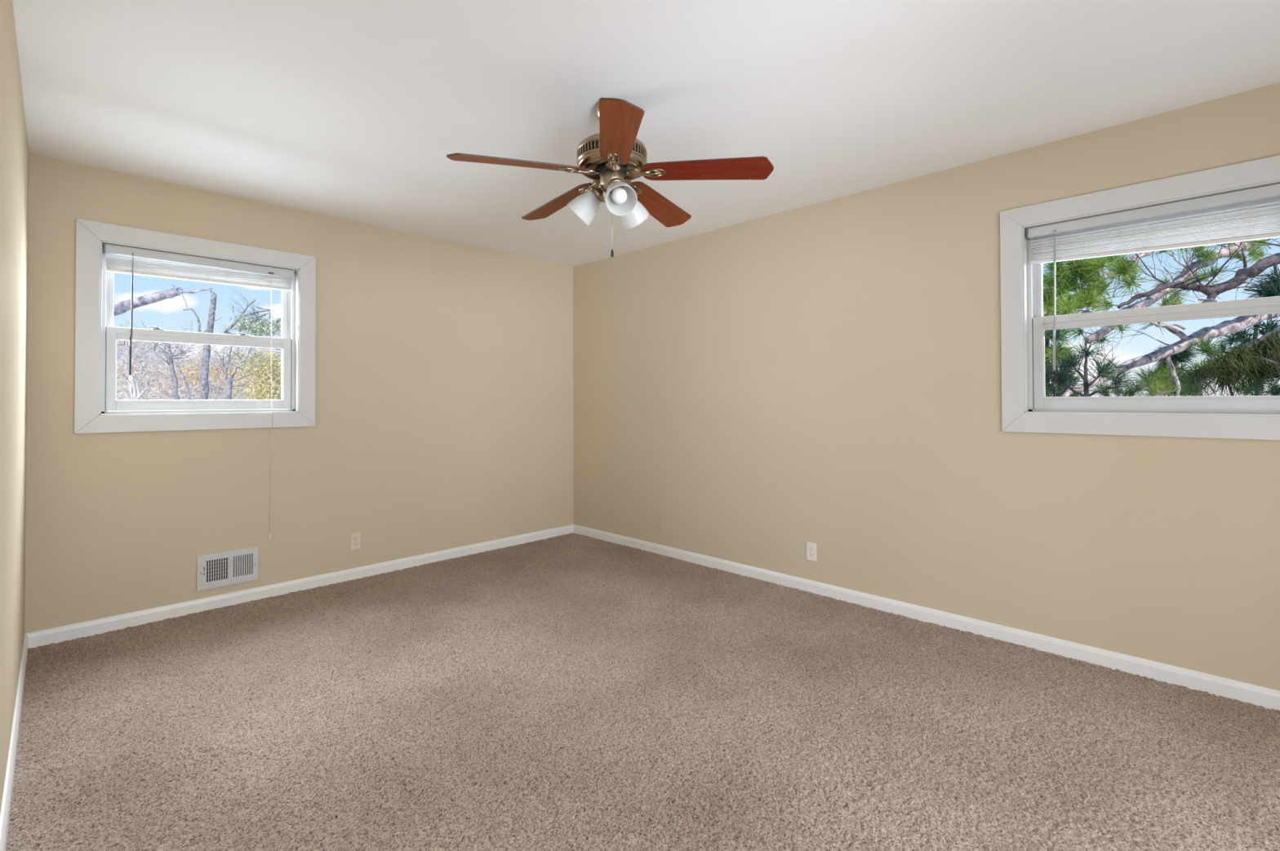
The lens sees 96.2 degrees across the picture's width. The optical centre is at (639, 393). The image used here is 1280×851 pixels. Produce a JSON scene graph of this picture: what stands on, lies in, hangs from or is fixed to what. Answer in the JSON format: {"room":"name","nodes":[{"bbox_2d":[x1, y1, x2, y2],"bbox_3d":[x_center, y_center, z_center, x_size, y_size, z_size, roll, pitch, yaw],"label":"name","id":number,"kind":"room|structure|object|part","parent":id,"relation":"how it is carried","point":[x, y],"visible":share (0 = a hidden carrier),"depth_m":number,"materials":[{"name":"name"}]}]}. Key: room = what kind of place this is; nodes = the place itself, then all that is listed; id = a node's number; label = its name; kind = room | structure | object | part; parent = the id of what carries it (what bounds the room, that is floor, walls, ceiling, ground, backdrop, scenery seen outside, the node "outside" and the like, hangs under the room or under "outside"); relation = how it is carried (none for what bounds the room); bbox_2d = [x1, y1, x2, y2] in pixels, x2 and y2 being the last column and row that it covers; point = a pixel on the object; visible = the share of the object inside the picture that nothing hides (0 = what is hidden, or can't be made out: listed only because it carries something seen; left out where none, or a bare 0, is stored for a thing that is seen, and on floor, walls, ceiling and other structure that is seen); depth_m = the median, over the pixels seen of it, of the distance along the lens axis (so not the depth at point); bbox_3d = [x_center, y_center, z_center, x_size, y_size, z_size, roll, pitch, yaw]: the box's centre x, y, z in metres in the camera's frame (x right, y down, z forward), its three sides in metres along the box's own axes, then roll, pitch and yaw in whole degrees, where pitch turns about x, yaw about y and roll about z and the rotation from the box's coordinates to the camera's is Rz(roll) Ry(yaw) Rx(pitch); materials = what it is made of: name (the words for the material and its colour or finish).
{"room":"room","nodes":[
{"label":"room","id":0,"kind":"room"},
{"bbox_2d":[0,0,29,813],"bbox_3d":[-0.146,0.013,-0.096,8.200,2.490,0.140,-1,-1,45],"label":"wall","id":1,"kind":"structure","parent":0,"point":[14,147],"depth_m":1.84,"materials":[{"name":"beige paint"}]},
{"bbox_2d":[0,633,28,850],"bbox_3d":[-1.301,1.199,1.137,4.800,0.094,0.012,-1,-1,45],"label":"baseboard","id":2,"kind":"structure","parent":1,"relation":"attached to","point":[8,785],"depth_m":1.87,"materials":[{"name":"white paint"}]},
{"bbox_2d":[24,153,573,633],"bbox_3d":[-1.866,0.066,4.101,0.140,2.490,3.715,-1,-1,45],"label":"wall","id":3,"kind":"structure","parent":0,"point":[444,369],"depth_m":3.79,"materials":[{"name":"beige paint"}]},
{"bbox_2d":[74,218,315,434],"bbox_3d":[-2.561,-0.344,3.395,0.169,1.104,1.115,-1,-1,45],"label":"window","id":4,"kind":"structure","parent":3,"relation":"in","point":[97,409],"depth_m":3.25,"materials":[{"name":"white paint"}]},
{"bbox_3d":[-2.865,-0.348,2.978,0.019,1.102,0.093,-1,-1,45],"label":"casing","id":5,"kind":"part","parent":4,"relation":"part of","materials":[{"name":"white paint"}]},
{"bbox_3d":[-2.506,0.161,3.337,0.019,0.093,1.114,-1,-1,45],"label":"casing","id":6,"kind":"part","parent":4,"relation":"part of","materials":[{"name":"white paint"}]},
{"bbox_3d":[-2.509,-0.850,3.348,0.019,0.093,1.114,-1,-1,45],"label":"casing","id":7,"kind":"part","parent":4,"relation":"part of","materials":[{"name":"white paint"}]},
{"bbox_3d":[-2.581,-0.344,3.415,0.088,0.904,0.915,-1,-1,45],"label":"frame","id":8,"kind":"part","parent":4,"relation":"part of","materials":[{"name":"white plastic"}]},
{"bbox_3d":[-2.597,-0.546,3.432,0.033,0.459,0.877,-1,-1,45],"label":"sash","id":9,"kind":"part","parent":4,"relation":"part of","materials":[{"name":"white plastic"}]},
{"bbox_3d":[-2.563,-0.132,3.396,0.040,0.454,0.874,-1,-1,45],"label":"sash","id":10,"kind":"part","parent":4,"relation":"part of","materials":[{"name":"white plastic"}]},
{"bbox_2d":[102,243,294,539],"bbox_3d":[-2.520,0.051,3.344,0.073,1.694,0.894,-1,-1,45],"label":"window blind","id":11,"kind":"object","parent":4,"relation":"attached to","point":[133,267],"visible":1,"depth_m":3.32,"materials":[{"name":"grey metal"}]},
{"bbox_3d":[-2.535,-0.770,3.366,0.029,0.046,0.878,-1,-1,45],"label":"head rail","id":12,"kind":"part","parent":11,"relation":"part of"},
{"bbox_3d":[-2.536,-0.664,3.366,0.028,0.015,0.871,-1,0,45],"label":"rail","id":13,"kind":"part","parent":11,"relation":"part of","materials":[{"name":"white plastic"}]},
{"bbox_3d":[-2.287,0.056,3.561,0.029,1.611,0.011,-1,-1,40],"label":"lift cord","id":14,"kind":"part","parent":11,"relation":"part of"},
{"bbox_3d":[-2.149,-0.342,3.707,0.019,1.102,0.093,-1,-1,45],"label":"casing","id":15,"kind":"part","parent":4,"relation":"part of","materials":[{"name":"white paint"}]},
{"bbox_2d":[196,546,257,591],"bbox_3d":[-2.436,1.032,3.398,0.015,0.201,0.299,-1,-1,45],"label":"air vent","id":16,"kind":"object","parent":3,"relation":"in","point":[222,569],"visible":1,"depth_m":3.39,"materials":[{"name":"white metal"}]},
{"bbox_2d":[25,524,573,648],"bbox_3d":[-1.808,1.233,4.035,0.012,0.094,3.435,-1,-1,45],"label":"baseboard","id":17,"kind":"structure","parent":3,"relation":"attached to","point":[91,628],"depth_m":3.51,"materials":[{"name":"white paint"}]},
{"bbox_2d":[350,532,360,550],"bbox_3d":[-1.938,1.003,3.909,0.008,0.113,0.069,-1,-1,45],"label":"wall outlet","id":18,"kind":"object","parent":3,"relation":"attached to","point":[355,538],"visible":1,"depth_m":3.91,"materials":[{"name":"beige plastic"}]},
{"bbox_2d":[5,533,1279,850],"bbox_3d":[-0.101,1.236,2.357,4.804,0.017,3.439,-1,-1,45],"label":"floor","id":19,"kind":"structure","parent":0,"point":[572,691],"depth_m":2.10,"materials":[{"name":"brown carpet"}]},
{"bbox_2d":[12,0,1279,266],"bbox_3d":[1.103,-1.311,1.194,8.480,0.180,3.715,-1,-1,45],"label":"ceiling","id":20,"kind":"structure","parent":0,"point":[353,110],"depth_m":2.27,"materials":[{"name":"paint"}]},
{"bbox_2d":[446,97,773,257],"bbox_3d":[-0.139,-0.888,2.442,1.227,0.631,1.254,-1,-1,45],"label":"ceiling fan","id":21,"kind":"object","parent":20,"relation":"hanging from","point":[612,157],"visible":1,"depth_m":2.32,"materials":[{"name":"brown wood"}]},
{"bbox_3d":[-0.477,-0.901,2.244,0.531,0.012,0.145,-3,13,-24],"label":"blade","id":22,"kind":"part","parent":21,"relation":"part of","materials":[{"name":"brown wood"}]},
{"bbox_3d":[-0.378,-0.896,2.696,0.145,0.012,0.531,-17,8,-41],"label":"blade","id":23,"kind":"part","parent":21,"relation":"part of","materials":[{"name":"brown wood"}]},
{"bbox_3d":[-0.232,-0.788,2.427,0.154,0.153,0.126,0,-1,13],"label":"lamp shade","id":24,"kind":"part","parent":21,"relation":"part of","materials":[{"name":"white glass"}]},
{"bbox_3d":[-0.173,-0.838,2.412,0.078,0.068,0.082,0,-1,13],"label":"lamp arm","id":25,"kind":"part","parent":21,"relation":"part of","materials":[{"name":"gold metal"}]},
{"bbox_3d":[-0.116,-0.588,2.398,0.013,0.032,0.013,-1,-1,45],"label":"chain pull","id":26,"kind":"part","parent":21,"relation":"part of","materials":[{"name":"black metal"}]},
{"bbox_3d":[-0.098,-0.838,2.346,0.082,0.068,0.078,0,-1,-17],"label":"lamp arm","id":27,"kind":"part","parent":21,"relation":"part of","materials":[{"name":"gold metal"}]},
{"bbox_3d":[-0.086,-0.802,2.299,0.062,0.092,0.094,0,-1,-17],"label":"light bulb","id":28,"kind":"part","parent":21,"relation":"part of","materials":[{"name":"white glass"}]},
{"bbox_3d":[-0.082,-0.790,2.288,0.126,0.153,0.154,0,-1,-17],"label":"lamp shade","id":29,"kind":"part","parent":21,"relation":"part of","materials":[{"name":"white glass"}]},
{"bbox_3d":[-0.079,-0.905,2.010,0.145,0.012,0.531,13,1,-6],"label":"blade","id":30,"kind":"part","parent":21,"relation":"part of","materials":[{"name":"brown wood"}]},
{"bbox_3d":[-0.036,-0.788,2.487,0.126,0.153,0.154,-1,-1,43],"label":"lamp shade","id":31,"kind":"part","parent":21,"relation":"part of","materials":[{"name":"white glass"}]},
{"bbox_3d":[0.082,-0.897,2.741,0.145,0.012,0.531,-15,-11,29],"label":"blade","id":32,"kind":"part","parent":21,"relation":"part of","materials":[{"name":"brown wood"}]},
{"bbox_3d":[0.267,-0.902,2.317,0.531,0.012,0.145,2,-13,12],"label":"blade","id":33,"kind":"part","parent":21,"relation":"part of","materials":[{"name":"brown wood"}]},
{"bbox_2d":[573,82,1279,690],"bbox_3d":[1.148,0.051,3.645,5.080,2.490,0.140,-1,-1,45],"label":"wall","id":34,"kind":"structure","parent":0,"point":[827,374],"depth_m":3.17,"materials":[{"name":"beige paint"}]},
{"bbox_2d":[806,542,817,561],"bbox_3d":[1.077,0.991,3.603,0.069,0.113,0.008,-1,-1,45],"label":"wall outlet","id":35,"kind":"object","parent":34,"relation":"attached to","point":[811,548],"visible":1,"depth_m":3.60,"materials":[{"name":"white plastic"}]},
{"bbox_2d":[573,524,1279,711],"bbox_3d":[1.098,1.219,3.577,4.800,0.094,0.012,-1,-1,45],"label":"baseboard","id":36,"kind":"structure","parent":34,"relation":"attached to","point":[1267,698],"depth_m":2.89,"materials":[{"name":"white paint"}]},
{"bbox_2d":[1000,155,1279,440],"bbox_3d":[2.264,-0.368,2.545,1.115,1.104,0.169,-1,-1,45],"label":"window","id":37,"kind":"structure","parent":34,"relation":"in","point":[1026,407],"depth_m":2.59,"materials":[{"name":"white paint"}]},
{"bbox_3d":[1.847,-0.364,2.849,0.093,1.102,0.019,-1,-1,45],"label":"casing","id":38,"kind":"part","parent":37,"relation":"part of","materials":[{"name":"white paint"}]},
{"bbox_3d":[2.210,-0.874,2.497,1.114,0.093,0.019,-1,-1,45],"label":"casing","id":39,"kind":"part","parent":37,"relation":"part of","materials":[{"name":"white paint"}]},
{"bbox_3d":[2.213,0.137,2.486,1.114,0.093,0.019,-1,-1,45],"label":"casing","id":40,"kind":"part","parent":37,"relation":"part of","materials":[{"name":"white paint"}]},
{"bbox_2d":[1026,183,1279,370],"bbox_3d":[2.227,-0.468,2.516,0.894,0.704,0.047,-1,-1,45],"label":"window blind","id":41,"kind":"object","parent":37,"relation":"attached to","point":[1260,224],"visible":1,"depth_m":2.48,"materials":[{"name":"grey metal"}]},
{"bbox_3d":[2.229,-0.794,2.523,0.878,0.046,0.029,-1,-1,45],"label":"head rail","id":42,"kind":"part","parent":41,"relation":"part of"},
{"bbox_3d":[2.232,-0.634,2.522,0.871,0.015,0.028,2,1,44],"label":"rail","id":43,"kind":"part","parent":41,"relation":"part of","materials":[{"name":"white plastic"}]},
{"bbox_3d":[2.284,-0.368,2.565,0.915,0.904,0.088,-1,-1,45],"label":"frame","id":44,"kind":"part","parent":37,"relation":"part of","materials":[{"name":"white plastic"}]},
{"bbox_3d":[2.268,-0.156,2.546,0.874,0.454,0.040,-1,-1,45],"label":"sash","id":45,"kind":"part","parent":37,"relation":"part of","materials":[{"name":"white plastic"}]},
{"bbox_3d":[2.299,-0.571,2.583,0.877,0.459,0.033,-1,-1,45],"label":"sash","id":46,"kind":"part","parent":37,"relation":"part of","materials":[{"name":"white plastic"}]},
{"label":"outside","id":47,"kind":"structure","parent":0,"visible":0},
{"bbox_2d":[116,340,281,399],"bbox_3d":[-6.085,-0.693,24.686,155.000,11.799,120.000,-1,-1,45],"label":"hill","id":48,"kind":"structure","parent":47,"point":[220,347],"depth_m":40.09,"materials":[{"name":"brown plant"}]},
{"bbox_2d":[116,340,173,411],"bbox_3d":[-7.415,1.754,8.491,0.816,5.364,0.708,0,-1,-27],"label":"bare shrub","id":49,"kind":"object","parent":48,"relation":"on","point":[132,389],"visible":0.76,"depth_m":8.49,"materials":[{"name":"white plant"}]},
{"bbox_2d":[146,346,166,378],"bbox_3d":[-30.198,-1.960,35.858,1.279,2.248,1.033,0,-1,21],"label":"tree","id":50,"kind":"object","parent":48,"relation":"on","point":[157,347],"visible":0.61,"depth_m":35.91,"materials":[{"name":"grey plant"}]},
{"bbox_2d":[113,280,213,316],"bbox_3d":[-5.676,1.190,6.028,2.408,6.512,0.367,0,-1,11],"label":"bare tree","id":51,"kind":"object","parent":48,"relation":"on","point":[121,308],"visible":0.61,"depth_m":5.97,"materials":[{"name":"grey plant"}]},
{"bbox_2d":[135,321,195,399],"bbox_3d":[-13.902,0.698,16.815,1.462,5.961,1.284,-1,-1,45],"label":"bare tree","id":52,"kind":"object","parent":48,"relation":"on","point":[175,387],"visible":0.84,"depth_m":16.96,"materials":[{"name":"grey plant"}]},
{"bbox_2d":[115,319,280,409],"bbox_3d":[-31.292,-1.254,33.952,52.252,12.590,26.584,0,-1,5],"label":"trees","id":53,"kind":"object","parent":48,"relation":"on","point":[125,385],"visible":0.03,"depth_m":32.80,"materials":[{"name":"grey plant"}]},
{"bbox_2d":[182,288,226,410],"bbox_3d":[-9.778,0.978,12.998,1.107,6.733,0.209,0,-1,7],"label":"bare tree","id":54,"kind":"object","parent":48,"relation":"on","point":[204,371],"visible":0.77,"depth_m":12.96,"materials":[{"name":"grey plant"}]},
{"bbox_2d":[206,333,274,399],"bbox_3d":[-7.708,1.603,10.996,1.118,5.628,0.817,0,-1,-22],"label":"bare tree","id":55,"kind":"object","parent":48,"relation":"on","point":[229,382],"visible":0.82,"depth_m":10.98,"materials":[{"name":"grey plant"}]},
{"bbox_2d":[218,327,281,399],"bbox_3d":[-12.459,0.819,18.861,2.931,6.204,2.027,-1,-1,38],"label":"leafy tree","id":56,"kind":"object","parent":48,"relation":"on","point":[263,388],"visible":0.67,"depth_m":18.75,"materials":[{"name":"yellow plant"}]},
{"bbox_2d":[222,288,281,351],"bbox_3d":[-6.414,1.136,9.561,1.451,6.414,1.055,-1,-1,45],"label":"leafy tree","id":57,"kind":"object","parent":48,"relation":"on","point":[264,326],"visible":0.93,"depth_m":9.48,"materials":[{"name":"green plant"}]},
{"bbox_2d":[1043,288,1084,396],"bbox_3d":[8.443,1.207,12.071,1.754,7.120,1.863,-1,-1,29],"label":"evergreen tree","id":58,"kind":"object","parent":48,"relation":"on","point":[1047,344],"visible":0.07,"depth_m":11.70,"materials":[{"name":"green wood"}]},
{"bbox_2d":[1044,328,1091,396],"bbox_3d":[3.091,2.072,4.163,0.420,5.259,0.383,0,-1,-21],"label":"young pine","id":59,"kind":"object","parent":48,"relation":"on","point":[1059,392],"visible":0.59,"depth_m":4.19,"materials":[{"name":"green plant"}]},
{"bbox_2d":[1044,336,1140,396],"bbox_3d":[2.813,2.197,3.550,0.485,5.152,0.553,-1,-1,45],"label":"young pine","id":60,"kind":"object","parent":48,"relation":"on","point":[1060,381],"visible":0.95,"depth_m":3.59,"materials":[{"name":"green plant"}]},
{"bbox_2d":[1088,376,1150,396],"bbox_3d":[5.035,2.108,5.979,0.773,4.669,0.441,0,-1,5],"label":"young pine","id":61,"kind":"object","parent":48,"relation":"on","point":[1105,393],"visible":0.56,"depth_m":5.99,"materials":[{"name":"green plant"}]},
{"bbox_2d":[1126,360,1194,396],"bbox_3d":[4.976,2.062,5.472,0.576,4.821,0.433,0,-1,-10],"label":"young pine","id":62,"kind":"object","parent":48,"relation":"on","point":[1158,385],"visible":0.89,"depth_m":5.48,"materials":[{"name":"green plant"}]},
{"bbox_3d":[4.958,2.082,5.473,0.370,4.781,0.282,-1,-1,45],"label":"stem","id":63,"kind":"part","parent":62,"relation":"part of","materials":[{"name":"plant"}]},
{"bbox_2d":[1042,237,1279,396],"bbox_3d":[6.216,-0.478,5.455,7.875,9.011,2.614,0,-1,-26],"label":"pine tree","id":64,"kind":"object","parent":48,"relation":"on","point":[1240,362],"visible":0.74,"depth_m":4.72,"materials":[{"name":"green plant"}]},
{"bbox_2d":[1144,345,1204,396],"bbox_3d":[14.902,1.645,16.009,1.868,6.232,1.732,0,-1,-12],"label":"evergreen tree","id":65,"kind":"object","parent":48,"relation":"on","point":[1180,357],"visible":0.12,"depth_m":15.78,"materials":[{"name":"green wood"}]},
{"bbox_2d":[1163,353,1259,396],"bbox_3d":[6.462,1.923,6.470,1.148,4.794,0.536,0,-1,1],"label":"young pine","id":66,"kind":"object","parent":48,"relation":"on","point":[1197,389],"visible":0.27,"depth_m":6.49,"materials":[{"name":"green plant"}]},
{"bbox_3d":[6.452,2.026,6.479,0.630,4.588,0.417,0,-1,-12],"label":"stem","id":67,"kind":"part","parent":66,"relation":"part of","materials":[{"name":"plant"}]},
{"bbox_2d":[1208,317,1279,395],"bbox_3d":[13.953,1.430,13.092,2.805,6.390,3.098,0,-1,0],"label":"evergreen tree","id":68,"kind":"object","parent":48,"relation":"on","point":[1241,336],"visible":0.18,"depth_m":12.96,"materials":[{"name":"green plant"}]}
]}

